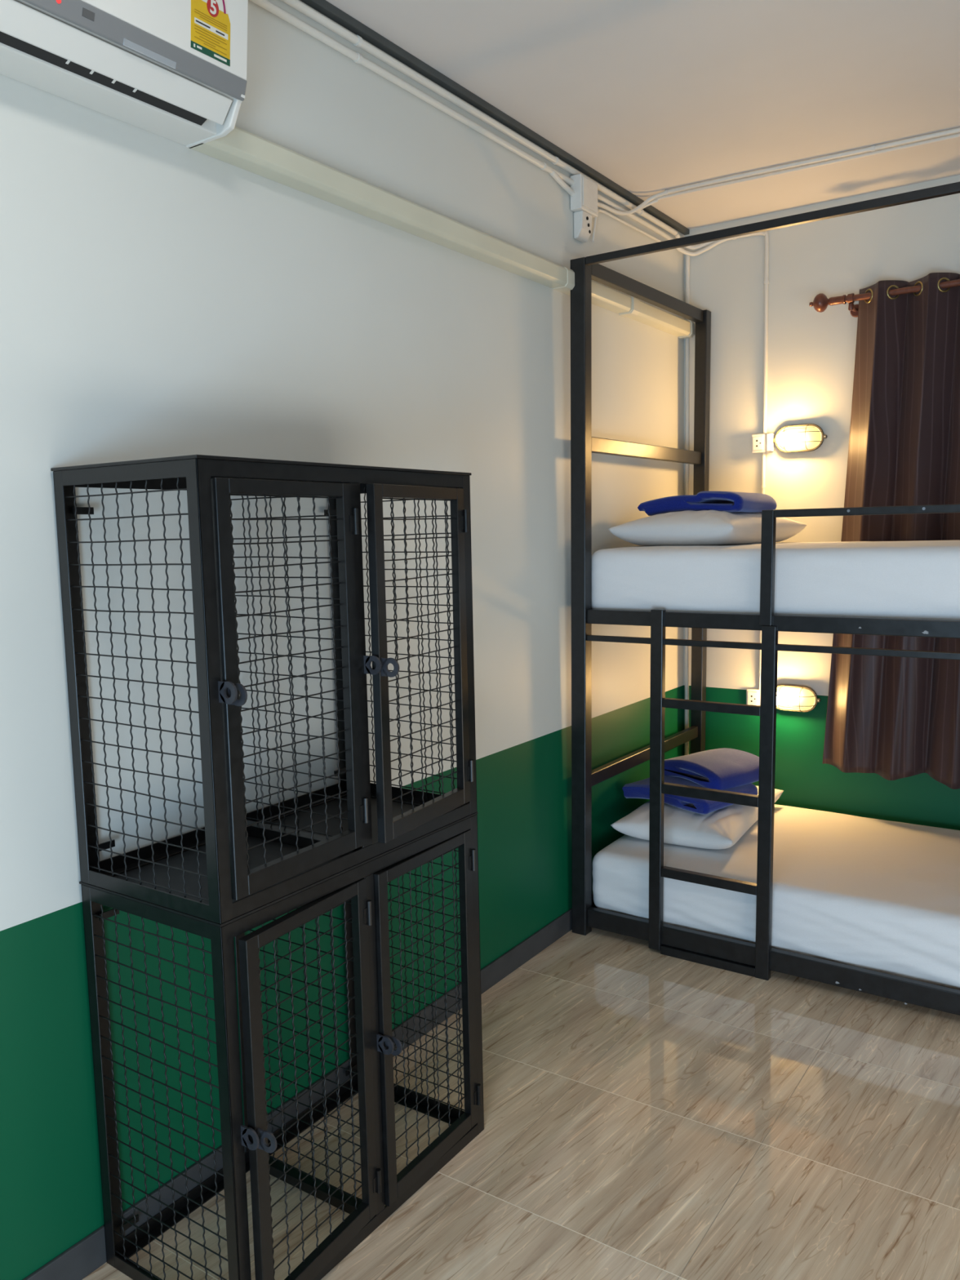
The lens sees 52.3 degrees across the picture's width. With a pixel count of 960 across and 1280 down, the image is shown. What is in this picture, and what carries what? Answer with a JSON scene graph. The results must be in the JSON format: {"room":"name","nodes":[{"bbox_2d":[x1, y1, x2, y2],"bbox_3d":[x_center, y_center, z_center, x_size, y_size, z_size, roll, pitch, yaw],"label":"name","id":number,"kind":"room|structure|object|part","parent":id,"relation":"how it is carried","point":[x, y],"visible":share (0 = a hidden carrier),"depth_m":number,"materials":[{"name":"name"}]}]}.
{"room":"dormitory","nodes":[
{"label":"dormitory","id":0,"kind":"room"},
{"bbox_2d":[0,0,684,1279],"bbox_3d":[-0.684,-0.125,2.177,0.100,2.800,5.800,3,8,34],"label":"wall","id":1,"kind":"structure","parent":0,"point":[161,297],"depth_m":2.33,"materials":[{"name":"white paint"}]},
{"bbox_2d":[0,0,248,148],"bbox_3d":[-0.777,-1.155,1.692,0.200,0.291,0.830,3,8,34],"label":"air conditioner","id":2,"kind":"object","parent":1,"relation":"attached to","point":[175,70],"visible":1,"depth_m":1.83,"materials":[{"name":"white plastic"}]},
{"bbox_2d":[0,31,206,125],"bbox_3d":[-0.772,-1.031,1.689,0.020,0.031,0.745,3,8,34],"label":"outlet","id":3,"kind":"object","parent":2,"relation":"attached to","point":[19,44],"depth_m":1.79,"materials":[{"name":"white plastic"}]},
{"bbox_3d":[-0.708,-1.190,1.640,0.029,0.188,0.828,3,8,34],"label":"panel","id":4,"kind":"part","parent":2,"relation":"part of","materials":[{"name":"white plastic"}]},
{"bbox_2d":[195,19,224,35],"bbox_3d":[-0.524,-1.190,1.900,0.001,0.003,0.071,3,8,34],"label":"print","id":5,"kind":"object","parent":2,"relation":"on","point":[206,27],"depth_m":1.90,"materials":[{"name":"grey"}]},
{"bbox_2d":[193,43,226,62],"bbox_3d":[-0.526,-1.145,1.908,0.001,0.006,0.082,3,8,34],"label":"print","id":6,"kind":"object","parent":2,"relation":"on","point":[207,52],"depth_m":1.91,"materials":[{"name":"green"}]},
{"bbox_2d":[194,8,226,55],"bbox_3d":[-0.524,-1.183,1.903,0.005,0.054,0.080,3,8,34],"label":"print","id":7,"kind":"object","parent":2,"relation":"attached to","point":[210,25],"depth_m":1.90,"materials":[{"name":"yellow paper"}]},
{"bbox_2d":[22,893,593,1279],"bbox_3d":[-0.611,1.230,2.296,0.009,0.079,5.600,3,8,34],"label":"baseboard","id":8,"kind":"structure","parent":1,"relation":"attached to","point":[87,1255],"depth_m":2.45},
{"bbox_2d":[249,0,574,196],"bbox_3d":[-0.920,-1.365,1.622,0.024,0.059,4.676,3,8,34],"label":"conduit","id":9,"kind":"object","parent":1,"relation":"attached to","point":[357,58],"visible":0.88,"depth_m":2.66,"materials":[{"name":"white plastic"}]},
{"bbox_2d":[189,126,694,338],"bbox_3d":[0.157,-1.224,3.188,0.064,0.071,2.710,3,8,34],"label":"duct","id":10,"kind":"object","parent":1,"relation":"attached to","point":[242,148],"visible":0.86,"depth_m":2.64,"materials":[{"name":"beige plastic"}]},
{"bbox_2d":[280,0,677,235],"bbox_3d":[-0.698,-1.464,1.941,0.025,0.025,5.470,3,8,34],"label":"conduit","id":11,"kind":"object","parent":1,"relation":"attached to","point":[300,6],"visible":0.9,"depth_m":2.81,"materials":[{"name":"white plastic"}]},
{"bbox_2d":[300,0,689,235],"bbox_3d":[-0.662,-1.503,1.991,0.024,0.021,5.600,3,8,34],"label":"trim","id":12,"kind":"structure","parent":1,"relation":"attached to","point":[323,6],"depth_m":2.91,"materials":[{"name":"metal"}]},
{"bbox_2d":[569,173,597,242],"bbox_3d":[0.374,-1.538,3.494,0.050,0.207,0.130,3,8,34],"label":"junction box","id":13,"kind":"object","parent":1,"relation":"attached to","point":[584,204],"visible":1,"depth_m":3.47,"materials":[{"name":"white plastic"}]},
{"bbox_3d":[0.393,-1.582,3.476,0.004,0.097,0.110,3,8,34],"label":"box lid","id":14,"kind":"part","parent":13,"relation":"part of","materials":[{"name":"white plastic"}]},
{"bbox_2d":[591,208,662,242],"bbox_3d":[0.604,-1.568,3.860,0.013,0.144,0.695,3,8,34],"label":"conduit","id":15,"kind":"object","parent":1,"relation":"attached to","point":[598,210],"visible":0.9,"depth_m":3.74,"materials":[{"name":"white plastic"}]},
{"bbox_2d":[597,194,768,433],"bbox_3d":[0.720,-1.276,3.983,1.000,0.845,0.324,-5,8,-34],"label":"conduit","id":16,"kind":"object","parent":1,"relation":"attached to","point":[600,197],"visible":0.81,"depth_m":4.12,"materials":[{"name":"white plastic"}]},
{"bbox_2d":[81,927,959,1279],"bbox_3d":[0.753,1.381,1.383,3.500,0.080,5.800,3,8,34],"label":"floor","id":17,"kind":"structure","parent":0,"point":[649,1114],"depth_m":2.40,"materials":[{"name":"beige tile"}]},
{"bbox_2d":[80,814,484,1279],"bbox_3d":[-0.364,0.864,2.192,0.481,0.818,0.802,3,8,34],"label":"locker","id":18,"kind":"object","parent":17,"relation":"on","point":[362,890],"visible":0.94,"depth_m":2.04,"materials":[{"name":"black metal"}]},
{"bbox_3d":[-0.764,0.893,2.007,0.029,0.818,0.044,3,8,34],"label":"corner post","id":19,"kind":"part","parent":18,"relation":"part of","materials":[{"name":"black metal"}]},
{"bbox_3d":[-0.452,0.911,1.786,0.029,0.818,0.029,3,8,34],"label":"corner post","id":20,"kind":"part","parent":18,"relation":"part of","materials":[{"name":"black metal"}]},
{"bbox_3d":[-0.564,0.854,2.323,0.003,0.760,0.029,3,8,34],"label":"post","id":21,"kind":"part","parent":18,"relation":"part of","materials":[{"name":"black metal"}]},
{"bbox_2d":[50,454,477,927],"bbox_3d":[-0.381,0.049,2.102,0.490,0.820,0.808,3,8,34],"label":"locker","id":22,"kind":"object","parent":18,"relation":"on","point":[224,871],"visible":1,"depth_m":1.94,"materials":[{"name":"black metal"}]},
{"bbox_3d":[-0.781,0.079,1.917,0.029,0.810,0.044,3,8,34],"label":"corner post","id":23,"kind":"part","parent":22,"relation":"part of","materials":[{"name":"black metal"}]},
{"bbox_3d":[-0.469,0.097,1.697,0.029,0.810,0.029,3,8,34],"label":"corner post","id":24,"kind":"part","parent":22,"relation":"part of","materials":[{"name":"black metal"}]},
{"bbox_3d":[-0.419,-0.357,2.077,0.418,0.006,0.808,3,8,34],"label":"panel","id":25,"kind":"part","parent":22,"relation":"part of","materials":[{"name":"black metal"}]},
{"bbox_3d":[-0.419,-0.339,2.079,0.411,0.029,0.802,3,8,34],"label":"frame","id":26,"kind":"part","parent":22,"relation":"part of","materials":[{"name":"black metal"}]},
{"bbox_3d":[-0.403,0.453,2.167,0.416,0.004,0.804,3,8,34],"label":"floor panel","id":27,"kind":"part","parent":22,"relation":"part of","materials":[{"name":"black paint"}]},
{"bbox_3d":[-0.402,0.436,2.164,0.411,0.029,0.802,3,8,34],"label":"frame","id":28,"kind":"part","parent":22,"relation":"part of","materials":[{"name":"black metal"}]},
{"bbox_3d":[-0.352,0.075,1.852,0.027,0.744,0.357,3,8,34],"label":"door","id":29,"kind":"part","parent":22,"relation":"part of","materials":[{"name":"black metal"}]},
{"bbox_3d":[-0.358,0.075,1.855,0.004,0.722,0.333,3,7,33],"label":"door","id":30,"kind":"part","parent":22,"relation":"part of","materials":[{"name":"black metal"}]},
{"bbox_3d":[-0.356,0.001,2.540,0.029,0.810,0.044,3,8,34],"label":"corner post","id":31,"kind":"part","parent":22,"relation":"part of","materials":[{"name":"black metal"}]},
{"bbox_3d":[-0.254,0.057,2.012,0.028,0.752,0.029,3,8,34],"label":"post","id":32,"kind":"part","parent":22,"relation":"part of","materials":[{"name":"black metal"}]},
{"bbox_3d":[-0.126,0.037,2.161,0.051,0.744,0.359,3,8,34],"label":"door","id":33,"kind":"part","parent":22,"relation":"part of","materials":[{"name":"black metal"}]},
{"bbox_3d":[-0.132,0.036,2.164,0.004,0.722,0.335,2,7,29],"label":"door","id":34,"kind":"part","parent":22,"relation":"part of","materials":[{"name":"black metal"}]},
{"bbox_3d":[-0.035,0.017,2.332,0.029,0.810,0.029,3,8,34],"label":"corner post","id":35,"kind":"part","parent":22,"relation":"part of","materials":[{"name":"black metal"}]},
{"bbox_3d":[-0.402,0.471,2.168,0.411,0.029,0.802,3,8,34],"label":"frame","id":36,"kind":"part","parent":18,"relation":"part of","materials":[{"name":"black metal"}]},
{"bbox_3d":[-0.385,1.255,2.254,0.411,0.029,0.802,3,8,34],"label":"frame","id":37,"kind":"part","parent":18,"relation":"part of","materials":[{"name":"black metal"}]},
{"bbox_3d":[-0.327,0.890,1.936,0.046,0.753,0.357,3,8,34],"label":"door","id":38,"kind":"part","parent":18,"relation":"part of","materials":[{"name":"black metal"}]},
{"bbox_3d":[-0.333,0.890,1.940,0.004,0.730,0.333,2,7,30],"label":"door","id":39,"kind":"part","parent":18,"relation":"part of","materials":[{"name":"black metal"}]},
{"bbox_3d":[-0.339,0.815,2.630,0.029,0.818,0.044,3,8,34],"label":"corner post","id":40,"kind":"part","parent":18,"relation":"part of","materials":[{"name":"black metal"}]},
{"bbox_3d":[-0.236,0.871,2.101,0.028,0.760,0.029,3,8,34],"label":"post","id":41,"kind":"part","parent":18,"relation":"part of","materials":[{"name":"black metal"}]},
{"bbox_3d":[-0.118,0.850,2.256,0.030,0.753,0.360,3,8,34],"label":"door","id":42,"kind":"part","parent":18,"relation":"part of","materials":[{"name":"black metal"}]},
{"bbox_3d":[-0.124,0.850,2.260,0.004,0.730,0.335,3,7,32],"label":"door","id":43,"kind":"part","parent":18,"relation":"part of","materials":[{"name":"black metal"}]},
{"bbox_3d":[-0.018,0.831,2.422,0.029,0.818,0.029,3,8,34],"label":"corner post","id":44,"kind":"part","parent":18,"relation":"part of","materials":[{"name":"black metal"}]},
{"bbox_2d":[570,182,959,1015],"bbox_3d":[1.470,-0.121,3.408,2.047,2.433,1.127,3,8,34],"label":"bunk bed","id":45,"kind":"object","parent":17,"relation":"on","point":[757,960],"visible":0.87,"depth_m":3.38,"materials":[{"name":"metal"}]},
{"bbox_3d":[0.366,-0.112,3.532,0.082,2.433,0.050,3,8,34],"label":"post","id":46,"kind":"part","parent":45,"relation":"part of","materials":[{"name":"metal"}]},
{"bbox_3d":[0.688,0.978,4.091,0.021,0.068,1.007,3,8,35],"label":"rail","id":47,"kind":"part","parent":45,"relation":"part of","materials":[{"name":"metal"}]},
{"bbox_3d":[0.689,0.467,4.027,0.028,0.050,1.007,3,8,35],"label":"headboard rail","id":48,"kind":"part","parent":45,"relation":"part of","materials":[{"name":"metal"}]},
{"bbox_3d":[0.672,-0.747,3.887,0.028,0.054,1.007,3,8,35],"label":"headboard rail","id":49,"kind":"part","parent":45,"relation":"part of","materials":[{"name":"metal"}]},
{"bbox_3d":[0.662,-1.348,3.818,0.034,0.049,1.007,3,8,35],"label":"rail","id":50,"kind":"part","parent":45,"relation":"part of","materials":[{"name":"metal"}]},
{"bbox_3d":[0.985,-0.218,4.382,0.077,2.433,0.050,3,8,34],"label":"post","id":51,"kind":"part","parent":45,"relation":"part of","materials":[{"name":"metal"}]},
{"bbox_3d":[0.918,-0.229,3.117,0.043,0.368,0.028,3,8,34],"label":"guard rail post","id":52,"kind":"part","parent":45,"relation":"part of","materials":[{"name":"metal"}]},
{"bbox_3d":[1.147,-1.262,2.829,1.896,0.025,0.025,3,8,35],"label":"rail","id":53,"kind":"part","parent":45,"relation":"part of","materials":[{"name":"metal"}]},
{"bbox_3d":[1.171,-0.043,2.981,1.896,0.051,0.030,3,8,35],"label":"rail","id":54,"kind":"part","parent":45,"relation":"part of","materials":[{"name":"metal"}]},
{"bbox_3d":[1.168,0.035,2.984,1.895,0.020,0.020,3,8,35],"label":"brace rail","id":55,"kind":"part","parent":45,"relation":"part of","materials":[{"name":"metal"}]},
{"bbox_3d":[1.186,1.075,3.110,1.896,0.068,0.030,3,8,35],"label":"rail","id":56,"kind":"part","parent":45,"relation":"part of","materials":[{"name":"metal"}]},
{"bbox_2d":[591,804,959,990],"bbox_3d":[1.470,0.895,3.539,1.899,0.244,1.010,3,8,34],"label":"mattress","id":57,"kind":"object","parent":45,"relation":"on","point":[881,895],"visible":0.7,"depth_m":3.37,"materials":[{"name":"white fabric"}]},
{"bbox_2d":[610,785,783,848],"bbox_3d":[0.898,0.675,3.954,0.470,0.131,0.780,2,7,30],"label":"pillow","id":58,"kind":"object","parent":57,"relation":"on","point":[721,828],"visible":0.48,"depth_m":3.68,"materials":[{"name":"white fabric"}]},
{"bbox_2d":[622,776,757,814],"bbox_3d":[0.839,0.597,3.901,0.371,0.082,0.410,-7,8,-41],"label":"folded blanket","id":59,"kind":"object","parent":58,"relation":"on","point":[641,788],"visible":0.42,"depth_m":3.80,"materials":[{"name":"blue fabric"}]},
{"bbox_2d":[664,747,759,790],"bbox_3d":[0.943,0.520,3.991,0.348,0.104,0.369,-6,8,-35],"label":"folded blanket","id":60,"kind":"object","parent":59,"relation":"on","point":[724,768],"visible":0.93,"depth_m":3.88,"materials":[{"name":"blue fabric"}]},
{"bbox_2d":[591,540,959,620],"bbox_3d":[1.447,-0.219,3.417,1.899,0.251,1.009,3,8,34],"label":"mattress","id":61,"kind":"object","parent":45,"relation":"on","point":[917,579],"visible":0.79,"depth_m":3.13,"materials":[{"name":"white fabric"}]},
{"bbox_2d":[608,510,806,545],"bbox_3d":[0.901,-0.445,3.818,0.500,0.137,0.720,4,8,38],"label":"pillow","id":62,"kind":"object","parent":61,"relation":"on","point":[686,527],"visible":0.79,"depth_m":3.58,"materials":[{"name":"white fabric"}]},
{"bbox_2d":[637,491,777,515],"bbox_3d":[0.889,-0.532,3.828,0.433,0.088,0.365,4,8,38],"label":"folded blanket","id":63,"kind":"object","parent":62,"relation":"on","point":[728,501],"visible":0.94,"depth_m":3.69,"materials":[{"name":"blue fabric"}]},
{"bbox_3d":[1.260,-0.381,2.860,0.798,0.024,0.028,3,8,35],"label":"guard rail","id":64,"kind":"part","parent":45,"relation":"part of","materials":[{"name":"metal"}]},
{"bbox_2d":[325,0,959,229],"bbox_3d":[0.692,-1.481,1.068,3.500,0.080,5.800,3,8,34],"label":"ceiling","id":65,"kind":"structure","parent":0,"point":[653,96],"depth_m":2.86,"materials":[{"name":"paint"}]},
{"bbox_2d":[597,127,959,215],"bbox_3d":[1.969,-1.609,2.989,3.334,0.139,0.381,2,7,25],"label":"conduit","id":66,"kind":"object","parent":65,"relation":"attached to","point":[873,148],"visible":0.9,"depth_m":3.53,"materials":[{"name":"white plastic"}]},
{"bbox_2d":[634,133,959,213],"bbox_3d":[2.029,-1.647,3.017,3.286,0.069,0.081,3,7,31],"label":"conduit","id":67,"kind":"object","parent":65,"relation":"attached to","point":[954,135],"visible":0.87,"depth_m":3.54,"materials":[{"name":"white plastic"}]},
{"bbox_2d":[683,174,959,830],"bbox_3d":[2.321,-0.342,3.567,3.300,2.800,0.100,3,8,34],"label":"wall","id":68,"kind":"structure","parent":0,"point":[811,353],"depth_m":4.13,"materials":[{"name":"white paint"}]},
{"bbox_2d":[684,254,689,755],"bbox_3d":[0.939,-0.392,4.431,0.019,2.610,0.019,3,8,34],"label":"conduit","id":69,"kind":"object","parent":68,"relation":"attached to","point":[687,257],"visible":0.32,"depth_m":4.36,"materials":[{"name":"white plastic"}]},
{"bbox_2d":[674,232,715,249],"bbox_3d":[2.231,-1.655,3.328,3.298,0.062,0.122,3,8,34],"label":"conduit","id":70,"kind":"object","parent":68,"relation":"attached to","point":[677,236],"visible":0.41,"depth_m":4.24,"materials":[{"name":"white plastic"}]},
{"bbox_2d":[746,688,760,705],"bbox_3d":[1.213,0.259,4.327,0.068,0.086,0.019,3,8,34],"label":"wall outlet","id":71,"kind":"object","parent":68,"relation":"attached to","point":[753,696],"visible":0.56,"depth_m":4.32,"materials":[{"name":"white plastic"}]},
{"bbox_2d":[747,691,757,705],"bbox_3d":[1.206,0.260,4.323,0.044,0.062,0.004,3,8,34],"label":"socket","id":72,"kind":"object","parent":71,"relation":"attached to","point":[752,695],"depth_m":4.32,"materials":[{"name":"white plastic"}]},
{"bbox_2d":[758,453,765,689],"bbox_3d":[1.227,-0.292,4.249,0.020,1.027,0.019,3,8,34],"label":"conduit","id":73,"kind":"object","parent":68,"relation":"attached to","point":[763,455],"visible":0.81,"depth_m":4.20,"materials":[{"name":"white plastic"}]},
{"bbox_2d":[751,433,774,453],"bbox_3d":[1.210,-0.842,4.181,0.092,0.080,0.036,3,8,34],"label":"wall outlet","id":74,"kind":"object","parent":68,"relation":"attached to","point":[761,442],"visible":1,"depth_m":4.17,"materials":[{"name":"white plastic"}]},
{"bbox_2d":[752,436,763,450],"bbox_3d":[1.188,-0.841,4.179,0.044,0.056,0.004,3,8,34],"label":"socket","id":75,"kind":"object","parent":74,"relation":"attached to","point":[757,442],"depth_m":4.18,"materials":[{"name":"white plastic"}]},
{"bbox_2d":[766,433,774,451],"bbox_3d":[1.238,-0.841,4.162,0.024,0.074,0.036,3,8,34],"label":"switch","id":76,"kind":"object","parent":74,"relation":"attached to","point":[770,444],"depth_m":4.15,"materials":[{"name":"white plastic"}]},
{"bbox_2d":[776,684,820,712],"bbox_3d":[1.340,0.254,4.195,0.227,0.112,0.091,3,8,34],"label":"lamp","id":77,"kind":"object","parent":68,"relation":"attached to","point":[794,697],"visible":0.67,"depth_m":4.20,"materials":[{"name":"grey glass"}]},
{"bbox_3d":[1.308,0.253,4.208,0.102,0.060,0.060,3,8,34],"label":"bulb","id":78,"kind":"part","parent":77,"relation":"part of","materials":[{"name":"white glass"}]},
{"bbox_3d":[1.362,0.250,4.229,0.179,0.086,0.010,3,8,34],"label":"plate","id":79,"kind":"part","parent":77,"relation":"part of","materials":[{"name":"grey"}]},
{"bbox_2d":[772,423,827,453],"bbox_3d":[1.323,-0.841,4.070,0.227,0.112,0.091,3,8,34],"label":"lamp","id":80,"kind":"object","parent":68,"relation":"attached to","point":[806,438],"visible":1,"depth_m":4.07,"materials":[{"name":"grey glass"}]},
{"bbox_3d":[1.292,-0.841,4.082,0.102,0.060,0.060,3,8,34],"label":"bulb","id":81,"kind":"part","parent":80,"relation":"part of","materials":[{"name":"white glass"}]},
{"bbox_3d":[1.346,-0.845,4.104,0.179,0.086,0.010,3,8,34],"label":"plate","id":82,"kind":"part","parent":80,"relation":"part of","materials":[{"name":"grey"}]},
{"bbox_2d":[808,279,959,317],"bbox_3d":[2.349,-1.293,3.288,2.426,0.093,0.132,3,8,34],"label":"curtain rod","id":83,"kind":"object","parent":68,"relation":"attached to","point":[820,302],"visible":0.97,"depth_m":3.85,"materials":[{"name":"brown wood"}]},
{"bbox_2d":[822,272,959,789],"bbox_3d":[1.901,-0.393,3.670,1.181,1.963,0.087,3,8,34],"label":"curtain","id":84,"kind":"object","parent":83,"relation":"hanging from","point":[891,717],"visible":0.77,"depth_m":3.83,"materials":[{"name":"brown fabric"}]},
{"bbox_3d":[2.368,-1.298,3.239,2.340,0.025,0.025,3,8,34],"label":"rod","id":85,"kind":"part","parent":83,"relation":"part of","materials":[{"name":"brown wood"}]}
]}

